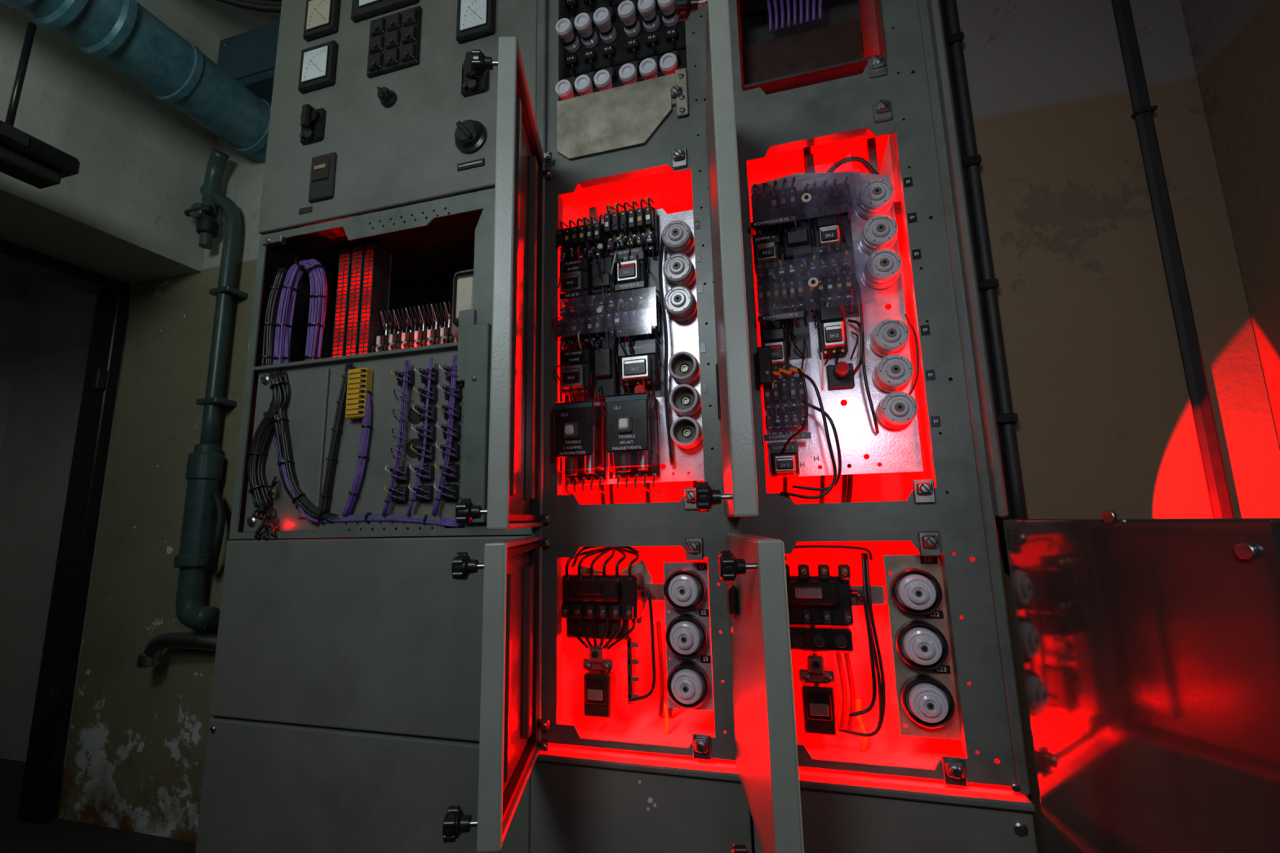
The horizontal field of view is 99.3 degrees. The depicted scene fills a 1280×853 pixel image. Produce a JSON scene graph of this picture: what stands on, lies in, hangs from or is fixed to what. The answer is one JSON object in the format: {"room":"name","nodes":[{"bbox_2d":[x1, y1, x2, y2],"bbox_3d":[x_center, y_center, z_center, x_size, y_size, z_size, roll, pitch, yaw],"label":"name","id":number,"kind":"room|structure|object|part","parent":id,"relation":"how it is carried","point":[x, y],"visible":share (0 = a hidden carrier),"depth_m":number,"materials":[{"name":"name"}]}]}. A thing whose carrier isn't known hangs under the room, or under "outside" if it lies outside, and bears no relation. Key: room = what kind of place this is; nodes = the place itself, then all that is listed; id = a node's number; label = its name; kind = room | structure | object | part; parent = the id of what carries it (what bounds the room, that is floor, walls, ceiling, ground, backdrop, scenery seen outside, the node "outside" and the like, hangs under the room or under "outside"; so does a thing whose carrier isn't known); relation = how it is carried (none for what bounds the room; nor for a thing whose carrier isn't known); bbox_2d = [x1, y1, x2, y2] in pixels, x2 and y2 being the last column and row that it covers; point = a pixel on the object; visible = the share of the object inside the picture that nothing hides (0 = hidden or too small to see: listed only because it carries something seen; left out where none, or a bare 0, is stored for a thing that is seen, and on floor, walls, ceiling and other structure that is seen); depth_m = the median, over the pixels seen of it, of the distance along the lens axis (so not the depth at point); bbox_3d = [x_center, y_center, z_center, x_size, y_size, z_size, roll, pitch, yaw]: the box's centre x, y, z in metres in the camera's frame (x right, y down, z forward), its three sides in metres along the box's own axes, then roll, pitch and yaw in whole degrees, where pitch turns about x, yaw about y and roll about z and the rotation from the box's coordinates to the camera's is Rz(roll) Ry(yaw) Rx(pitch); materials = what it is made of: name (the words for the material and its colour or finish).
{"room":"electrical room","nodes":[
{"label":"electrical room","id":0,"kind":"room"},
{"bbox_2d":[0,265,31,457],"bbox_3d":[-3.629,-0.217,1.223,0.200,2.900,3.500,-4,-10,15],"label":"wall","id":1,"kind":"structure","parent":0,"point":[15,286],"depth_m":2.71,"materials":[{"name":"paint"}]},
{"bbox_2d":[0,275,133,767],"bbox_3d":[-2.568,-0.003,2.623,1.080,2.900,0.200,-4,-10,15],"label":"wall corridor end","id":2,"kind":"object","parent":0,"point":[36,458],"depth_m":2.55,"materials":[{"name":"grey paint"}]},
{"bbox_2d":[0,758,195,852],"bbox_3d":[-1.381,1.109,0.368,4.800,0.100,3.500,-4,-10,15],"label":"floor","id":3,"kind":"structure","parent":0,"point":[57,835],"depth_m":1.73,"materials":[{"name":"concrete"}]},
{"bbox_2d":[195,0,537,852],"bbox_3d":[-0.545,-0.081,1.417,0.784,2.560,0.425,-4,-10,15],"label":"tall cabinet","id":4,"kind":"object","parent":3,"relation":"on","point":[345,699],"visible":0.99,"depth_m":1.21,"materials":[{"name":"grey metal"}]},
{"bbox_2d":[299,103,325,144],"bbox_3d":[-0.845,-0.774,1.389,0.070,0.090,0.032,-4,-10,15],"label":"switch","id":5,"kind":"object","parent":4,"relation":"attached to","point":[313,120],"visible":1,"depth_m":1.39,"materials":[{"name":"black plastic"}]},
{"bbox_2d":[297,40,337,93],"bbox_3d":[-0.845,-0.943,1.423,0.110,0.125,0.019,-4,-10,15],"label":"meter","id":6,"kind":"object","parent":4,"relation":"attached to","point":[317,63],"visible":1,"depth_m":1.41,"materials":[{"name":"plastic"}]},
{"bbox_2d":[298,151,336,214],"bbox_3d":[-0.811,-0.612,1.362,0.105,0.150,0.014,-4,-10,15],"label":"switch","id":7,"kind":"object","parent":4,"relation":"attached to","point":[322,166],"depth_m":1.36,"materials":[{"name":"black plastic"}]},
{"bbox_2d":[302,0,339,40],"bbox_3d":[-0.850,-1.099,1.450,0.105,0.125,0.019,-4,-10,15],"label":"meter","id":8,"kind":"object","parent":4,"relation":"attached to","point":[321,19],"visible":1,"depth_m":1.44,"materials":[{"name":"black plastic"}]},
{"bbox_3d":[-0.652,0.034,1.251,0.607,0.402,0.044,-4,-10,15],"label":"relay panel","id":9,"kind":"part","parent":4,"relation":"part of","materials":[{"name":"grey metal"}]},
{"bbox_3d":[-0.578,0.696,1.099,0.784,0.922,0.025,-4,-10,15],"label":"panel","id":10,"kind":"part","parent":4,"relation":"part of","materials":[{"name":"grey metal"}]},
{"bbox_3d":[-0.599,-0.142,1.233,0.784,0.770,0.024,-4,-10,15],"label":"opening frame","id":11,"kind":"part","parent":4,"relation":"part of","materials":[{"name":"metal"}]},
{"bbox_2d":[351,0,417,22],"bbox_3d":[-0.658,-1.151,1.404,0.200,0.180,0.019,-4,-10,15],"label":"meter","id":12,"kind":"object","parent":4,"relation":"attached to","point":[361,9],"visible":1,"depth_m":1.40,"materials":[{"name":"black plastic"}]},
{"bbox_2d":[377,86,396,107],"bbox_3d":[-0.625,-0.812,1.332,0.044,0.044,0.034,-4,-10,15],"label":"switch","id":13,"kind":"object","parent":4,"relation":"attached to","point":[388,97],"visible":1,"depth_m":1.33,"materials":[{"name":"black plastic"}]},
{"bbox_2d":[366,5,421,77],"bbox_3d":[-0.620,-0.968,1.363,0.150,0.163,0.020,-4,-10,15],"label":"keypad","id":14,"kind":"object","parent":4,"relation":"attached to","point":[394,38],"visible":1,"depth_m":1.36,"materials":[{"name":"black plastic"}]},
{"bbox_3d":[-0.615,-0.943,1.377,0.784,0.852,0.016,-4,-10,15],"label":"panel","id":15,"kind":"part","parent":4,"relation":"part of","materials":[{"name":"grey metal"}]},
{"bbox_2d":[454,119,486,170],"bbox_3d":[-0.394,-0.652,1.240,0.080,0.118,0.034,-4,-10,15],"label":"switch","id":16,"kind":"object","parent":4,"relation":"attached to","point":[470,135],"visible":1,"depth_m":1.24,"materials":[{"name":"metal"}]},
{"bbox_2d":[461,50,488,96],"bbox_3d":[-0.391,-0.826,1.268,0.070,0.090,0.032,-4,-10,15],"label":"switch","id":17,"kind":"object","parent":4,"relation":"attached to","point":[470,84],"visible":0.8,"depth_m":1.27,"materials":[{"name":"black plastic"}]},
{"bbox_2d":[456,0,495,42],"bbox_3d":[-0.395,-0.989,1.303,0.100,0.125,0.019,-4,-10,15],"label":"meter","id":18,"kind":"object","parent":4,"relation":"attached to","point":[475,18],"visible":1,"depth_m":1.29,"materials":[{"name":"plastic"}]},
{"bbox_2d":[529,0,1037,852],"bbox_3d":[0.231,-0.137,1.191,0.832,2.560,0.454,-4,-10,15],"label":"tall cabinet","id":19,"kind":"object","parent":3,"relation":"on","point":[833,97],"visible":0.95,"depth_m":1.01,"materials":[{"name":"grey metal"}]},
{"bbox_2d":[442,536,542,852],"bbox_3d":[-0.220,0.375,0.871,0.077,0.382,0.315,-1,-10,-1],"label":"door","id":20,"kind":"structure","parent":19,"relation":"attached to","point":[510,703],"depth_m":0.76,"materials":[{"name":"grey metal"}]},
{"bbox_2d":[455,36,545,529],"bbox_3d":[-0.233,-0.219,0.971,0.076,0.788,0.315,-1,-10,-2],"label":"door","id":21,"kind":"structure","parent":19,"relation":"attached to","point":[516,419],"depth_m":0.89,"materials":[{"name":"grey metal"}]},
{"bbox_2d":[555,79,577,100],"bbox_3d":[-0.165,-0.756,1.244,0.040,0.040,0.058,-4,-10,15],"label":"fuse","id":22,"kind":"object","parent":19,"relation":"attached to","point":[564,90],"visible":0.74,"depth_m":1.22,"materials":[{"name":"white ceramic"}]},
{"bbox_2d":[555,17,580,53],"bbox_3d":[-0.169,-0.913,1.271,0.040,0.040,0.058,-4,-10,15],"label":"fuse","id":23,"kind":"object","parent":19,"relation":"attached to","point":[564,28],"visible":1,"depth_m":1.25,"materials":[{"name":"white ceramic"}]},
{"bbox_2d":[574,74,595,95],"bbox_3d":[-0.121,-0.759,1.232,0.040,0.040,0.058,-4,-10,15],"label":"fuse","id":24,"kind":"object","parent":19,"relation":"attached to","point":[583,83],"visible":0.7,"depth_m":1.21,"materials":[{"name":"white ceramic"}]},
{"bbox_2d":[573,12,598,48],"bbox_3d":[-0.124,-0.916,1.259,0.040,0.040,0.058,-4,-10,15],"label":"fuse","id":25,"kind":"object","parent":19,"relation":"attached to","point":[583,22],"visible":1,"depth_m":1.24,"materials":[{"name":"white ceramic"}]},
{"bbox_2d":[594,69,614,91],"bbox_3d":[-0.076,-0.762,1.220,0.040,0.040,0.058,-4,-10,15],"label":"fuse","id":26,"kind":"object","parent":19,"relation":"attached to","point":[602,78],"visible":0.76,"depth_m":1.20,"materials":[{"name":"white ceramic"}]},
{"bbox_2d":[593,7,617,43],"bbox_3d":[-0.080,-0.919,1.247,0.040,0.040,0.058,-4,-10,15],"label":"fuse","id":27,"kind":"object","parent":19,"relation":"attached to","point":[602,15],"visible":1,"depth_m":1.23,"materials":[{"name":"white ceramic"}]},
{"bbox_3d":[-0.043,-0.666,1.164,0.295,0.155,0.011,-4,-10,15],"label":"plate","id":28,"kind":"part","parent":19,"relation":"part of","materials":[{"name":"metal"}]},
{"bbox_3d":[-0.034,-0.916,1.267,0.294,0.477,0.045,-4,-10,15],"label":"fuse rail","id":29,"kind":"part","parent":19,"relation":"part of","materials":[{"name":"metal"}]},
{"bbox_2d":[618,62,639,84],"bbox_3d":[-0.021,-0.765,1.205,0.040,0.040,0.058,-4,-10,15],"label":"fuse","id":30,"kind":"object","parent":19,"relation":"attached to","point":[628,74],"visible":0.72,"depth_m":1.18,"materials":[{"name":"white ceramic"}]},
{"bbox_2d":[617,0,640,36],"bbox_3d":[-0.024,-0.923,1.232,0.040,0.040,0.058,-4,-10,15],"label":"fuse","id":31,"kind":"object","parent":19,"relation":"attached to","point":[626,9],"visible":1,"depth_m":1.21,"materials":[{"name":"white ceramic"}]},
{"bbox_2d":[637,0,660,31],"bbox_3d":[0.020,-0.926,1.220,0.040,0.040,0.058,-4,-10,15],"label":"fuse","id":32,"kind":"object","parent":19,"relation":"attached to","point":[646,8],"visible":1,"depth_m":1.21,"materials":[{"name":"white ceramic"}]},
{"bbox_2d":[639,57,659,80],"bbox_3d":[0.024,-0.769,1.193,0.040,0.040,0.058,-4,-10,15],"label":"fuse","id":33,"kind":"object","parent":19,"relation":"attached to","point":[648,68],"visible":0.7,"depth_m":1.17,"materials":[{"name":"white ceramic"}]},
{"bbox_2d":[657,0,678,26],"bbox_3d":[0.063,-0.929,1.208,0.040,0.040,0.058,-4,-10,15],"label":"fuse","id":34,"kind":"object","parent":19,"relation":"attached to","point":[669,17],"visible":0.95,"depth_m":1.21,"materials":[{"name":"white ceramic"}]},
{"bbox_2d":[659,53,678,75],"bbox_3d":[0.067,-0.772,1.181,0.040,0.040,0.058,-4,-10,15],"label":"fuse","id":35,"kind":"object","parent":19,"relation":"attached to","point":[668,63],"visible":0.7,"depth_m":1.16,"materials":[{"name":"white ceramic"}]},
{"bbox_2d":[662,220,694,255],"bbox_3d":[0.076,-0.382,1.099,0.062,0.062,0.045,-4,-10,15],"label":"holder","id":36,"kind":"object","parent":19,"relation":"attached to","point":[682,242],"visible":0.98,"depth_m":1.08,"materials":[{"name":"white ceramic"}]},
{"bbox_2d":[662,253,695,287],"bbox_3d":[0.077,-0.312,1.087,0.062,0.062,0.045,-4,-10,15],"label":"holder","id":37,"kind":"object","parent":19,"relation":"attached to","point":[684,275],"visible":0.96,"depth_m":1.07,"materials":[{"name":"white ceramic"}]},
{"bbox_2d":[663,285,697,321],"bbox_3d":[0.079,-0.245,1.076,0.062,0.062,0.045,-4,-10,15],"label":"holder","id":38,"kind":"object","parent":19,"relation":"attached to","point":[684,309],"visible":0.99,"depth_m":1.06,"materials":[{"name":"white ceramic"}]},
{"bbox_2d":[667,351,699,384],"bbox_3d":[0.085,-0.115,1.058,0.060,0.060,0.036,-4,-10,15],"label":"socket","id":39,"kind":"object","parent":19,"relation":"attached to","point":[683,367],"visible":0.99,"depth_m":1.05,"materials":[{"name":"white ceramic"}]},
{"bbox_2d":[663,568,706,612],"bbox_3d":[0.080,0.299,0.992,0.075,0.075,0.038,-4,-10,15],"label":"holder","id":40,"kind":"object","parent":19,"relation":"attached to","point":[689,599],"visible":1,"depth_m":0.98,"materials":[{"name":"white ceramic"}]},
{"bbox_2d":[669,383,701,416],"bbox_3d":[0.086,-0.051,1.047,0.060,0.060,0.036,-4,-10,15],"label":"socket","id":41,"kind":"object","parent":19,"relation":"attached to","point":[682,400],"visible":1,"depth_m":1.04,"materials":[{"name":"white ceramic"}]},
{"bbox_2d":[670,416,702,448],"bbox_3d":[0.088,0.011,1.036,0.060,0.060,0.036,-4,-10,15],"label":"socket","id":42,"kind":"object","parent":19,"relation":"attached to","point":[686,433],"visible":0.99,"depth_m":1.03,"materials":[{"name":"white ceramic"}]},
{"bbox_2d":[665,613,707,659],"bbox_3d":[0.082,0.380,0.978,0.075,0.075,0.038,-4,-10,15],"label":"holder","id":43,"kind":"object","parent":19,"relation":"attached to","point":[686,635],"visible":1,"depth_m":0.97,"materials":[{"name":"white ceramic"}]},
{"bbox_2d":[666,661,710,709],"bbox_3d":[0.084,0.461,0.964,0.075,0.075,0.038,-4,-10,15],"label":"holder","id":44,"kind":"object","parent":19,"relation":"attached to","point":[686,675],"visible":1,"depth_m":0.96,"materials":[{"name":"white ceramic"}]},
{"bbox_2d":[675,0,759,516],"bbox_3d":[0.137,-0.253,0.873,0.079,0.785,0.320,-4,-10,15],"label":"door","id":45,"kind":"structure","parent":19,"relation":"attached to","point":[733,374],"depth_m":0.72,"materials":[{"name":"grey metal"}]},
{"bbox_3d":[0.160,-0.197,1.073,0.665,0.600,0.006,-4,-10,15],"label":"mounting plate","id":46,"kind":"part","parent":19,"relation":"part of","materials":[{"name":"metal"}]},
{"bbox_2d":[718,533,804,852],"bbox_3d":[0.142,0.350,0.772,0.077,0.382,0.315,-2,-10,1],"label":"door","id":47,"kind":"structure","parent":19,"relation":"attached to","point":[753,569],"depth_m":0.64,"materials":[{"name":"grey metal"}]},
{"bbox_3d":[0.191,0.823,0.857,0.802,0.556,0.020,-4,-10,15],"label":"plinth panel","id":48,"kind":"part","parent":19,"relation":"part of","materials":[{"name":"grey metal"}]},
{"bbox_3d":[0.347,-1.052,1.215,0.259,0.714,0.130,-4,-10,15],"label":"terminal panel","id":49,"kind":"part","parent":19,"relation":"part of","materials":[{"name":"metal"}]},
{"bbox_3d":[0.280,0.370,0.945,0.482,0.285,0.003,-4,-10,15],"label":"socket plate","id":50,"kind":"part","parent":19,"relation":"part of","materials":[{"name":"metal"}]},
{"bbox_2d":[856,177,893,219],"bbox_3d":[0.434,-0.422,1.004,0.062,0.062,0.045,-4,-10,15],"label":"holder","id":51,"kind":"object","parent":19,"relation":"attached to","point":[875,197],"visible":0.99,"depth_m":0.99,"materials":[{"name":"white ceramic"}]},
{"bbox_2d":[859,214,897,254],"bbox_3d":[0.436,-0.351,0.992,0.062,0.062,0.045,-4,-10,15],"label":"holder","id":52,"kind":"object","parent":19,"relation":"attached to","point":[872,239],"visible":0.98,"depth_m":0.98,"materials":[{"name":"white ceramic"}]},
{"bbox_2d":[862,248,902,288],"bbox_3d":[0.438,-0.286,0.981,0.062,0.062,0.045,-4,-10,15],"label":"holder","id":53,"kind":"object","parent":19,"relation":"attached to","point":[877,276],"visible":1,"depth_m":0.97,"materials":[{"name":"white ceramic"}]},
{"bbox_2d":[869,318,909,356],"bbox_3d":[0.440,-0.158,0.959,0.062,0.062,0.045,-4,-10,15],"label":"holder","id":54,"kind":"object","parent":19,"relation":"attached to","point":[883,341],"visible":0.99,"depth_m":0.94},
{"bbox_2d":[872,354,913,392],"bbox_3d":[0.442,-0.094,0.948,0.062,0.062,0.045,-4,-10,15],"label":"holder","id":55,"kind":"object","parent":19,"relation":"attached to","point":[886,377],"visible":1,"depth_m":0.93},
{"bbox_2d":[875,391,917,429],"bbox_3d":[0.443,-0.029,0.937,0.062,0.062,0.045,-4,-10,15],"label":"holder","id":56,"kind":"object","parent":19,"relation":"attached to","point":[887,415],"visible":1,"depth_m":0.92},
{"bbox_2d":[889,567,942,616],"bbox_3d":[0.453,0.271,0.891,0.075,0.075,0.038,-4,-10,15],"label":"holder","id":57,"kind":"object","parent":19,"relation":"attached to","point":[916,592],"visible":1,"depth_m":0.88,"materials":[{"name":"white ceramic"}]},
{"bbox_2d":[894,619,948,671],"bbox_3d":[0.454,0.354,0.876,0.075,0.075,0.038,-4,-10,15],"label":"holder","id":58,"kind":"object","parent":19,"relation":"attached to","point":[922,646],"visible":1,"depth_m":0.87,"materials":[{"name":"white ceramic"}]},
{"bbox_2d":[899,674,954,728],"bbox_3d":[0.456,0.438,0.862,0.075,0.075,0.038,-4,-10,15],"label":"holder","id":59,"kind":"object","parent":19,"relation":"attached to","point":[918,692],"visible":1,"depth_m":0.86,"materials":[{"name":"white ceramic"}]},
{"bbox_2d":[1003,510,1279,852],"bbox_3d":[0.625,0.547,0.461,0.027,0.948,0.620,0,-10,-9],"label":"access panel","id":60,"kind":"object","parent":19,"relation":"attached to","point":[1149,648],"visible":1,"depth_m":0.63,"materials":[{"name":"metal"}]},
{"bbox_2d":[0,0,222,284],"bbox_3d":[-2.319,-1.292,0.774,0.500,0.990,3.019,-4,-10,15],"label":"wall","id":61,"kind":"structure","parent":0,"point":[144,162],"depth_m":1.82,"materials":[{"name":"paint"}]},
{"bbox_2d":[0,240,131,824],"bbox_3d":[-2.197,0.294,1.451,0.130,1.904,1.165,-4,-10,15],"label":"door frame","id":62,"kind":"structure","parent":61,"relation":"in","point":[46,748],"depth_m":1.95,"materials":[{"name":"black metal"}]},
{"bbox_2d":[57,136,265,843],"bbox_3d":[-0.654,-0.192,1.764,2.760,2.900,0.100,-4,-10,15],"label":"wall","id":63,"kind":"structure","parent":0,"point":[136,749],"depth_m":1.91,"materials":[{"name":"paint"}]},
{"bbox_2d":[0,0,271,163],"bbox_3d":[-1.614,-1.213,1.361,0.236,0.236,1.500,-4,-10,15],"label":"pipe","id":64,"kind":"object","parent":63,"relation":"attached to","point":[124,34],"visible":0.91,"depth_m":1.66,"materials":[{"name":"teal metal"}]},
{"bbox_2d":[0,22,79,188],"bbox_3d":[-1.680,-0.896,1.297,0.144,0.416,0.520,-4,-10,15],"label":"lamp","id":65,"kind":"object","parent":64,"relation":"hanging from","point":[24,157],"visible":1,"depth_m":1.43,"materials":[{"name":"black metal"}]},
{"bbox_2d":[136,631,217,667],"bbox_3d":[-1.448,0.712,1.741,0.334,0.105,0.068,-3,-10,9],"label":"pipe stub","id":66,"kind":"object","parent":63,"relation":"attached to","point":[152,655],"visible":0.69,"depth_m":1.73,"materials":[{"name":"metal"}]},
{"bbox_2d":[173,148,247,630],"bbox_3d":[-1.496,-0.192,1.893,0.290,1.712,0.106,-4,-10,15],"label":"pipe","id":67,"kind":"object","parent":63,"relation":"attached to","point":[204,517],"visible":1,"depth_m":1.83,"materials":[{"name":"teal metal"}]},
{"bbox_2d":[217,20,279,104],"bbox_3d":[-1.373,-1.363,2.036,0.430,0.230,0.133,-4,-10,15],"label":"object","id":68,"kind":"object","parent":63,"relation":"attached to","point":[249,57],"visible":0.43,"depth_m":1.99,"materials":[{"name":"teal paint"}]},
{"bbox_2d":[939,0,1027,570],"bbox_3d":[0.621,-0.767,1.092,0.047,2.050,0.028,-4,-10,15],"label":"pipe","id":69,"kind":"object","parent":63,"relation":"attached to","point":[1006,420],"visible":0.52,"depth_m":1.00,"materials":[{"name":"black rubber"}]},
{"bbox_2d":[175,0,281,39],"bbox_3d":[-1.489,-1.871,0.729,4.800,0.100,3.200,-4,-10,15],"label":"ceiling","id":70,"kind":"structure","parent":0,"point":[226,20],"depth_m":2.10,"materials":[{"name":"paint"}]},
{"bbox_2d":[216,0,281,13],"bbox_3d":[-1.339,-1.587,1.700,0.864,0.127,0.624,-4,-10,15],"label":"cable","id":71,"kind":"object","parent":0,"point":[266,7],"depth_m":1.93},
{"bbox_2d":[955,0,1279,852],"bbox_3d":[0.851,-0.333,1.139,0.410,2.900,0.320,-4,-10,15],"label":"wall","id":72,"kind":"structure","parent":0,"point":[1100,398],"depth_m":0.97,"materials":[{"name":"beige paint"}]},
{"bbox_2d":[1180,0,1279,449],"bbox_3d":[0.735,-0.560,-0.211,0.100,2.900,3.020,-4,-10,15],"label":"wall","id":73,"kind":"structure","parent":0,"point":[1235,44],"depth_m":0.88,"materials":[{"name":"paint"}]},
{"bbox_2d":[1111,0,1234,518],"bbox_3d":[0.907,-0.662,0.998,0.032,2.300,0.020,-4,-10,15],"label":"conduit","id":74,"kind":"object","parent":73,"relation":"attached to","point":[1206,432],"visible":0.73,"depth_m":0.93,"materials":[{"name":"black metal"}]}
]}

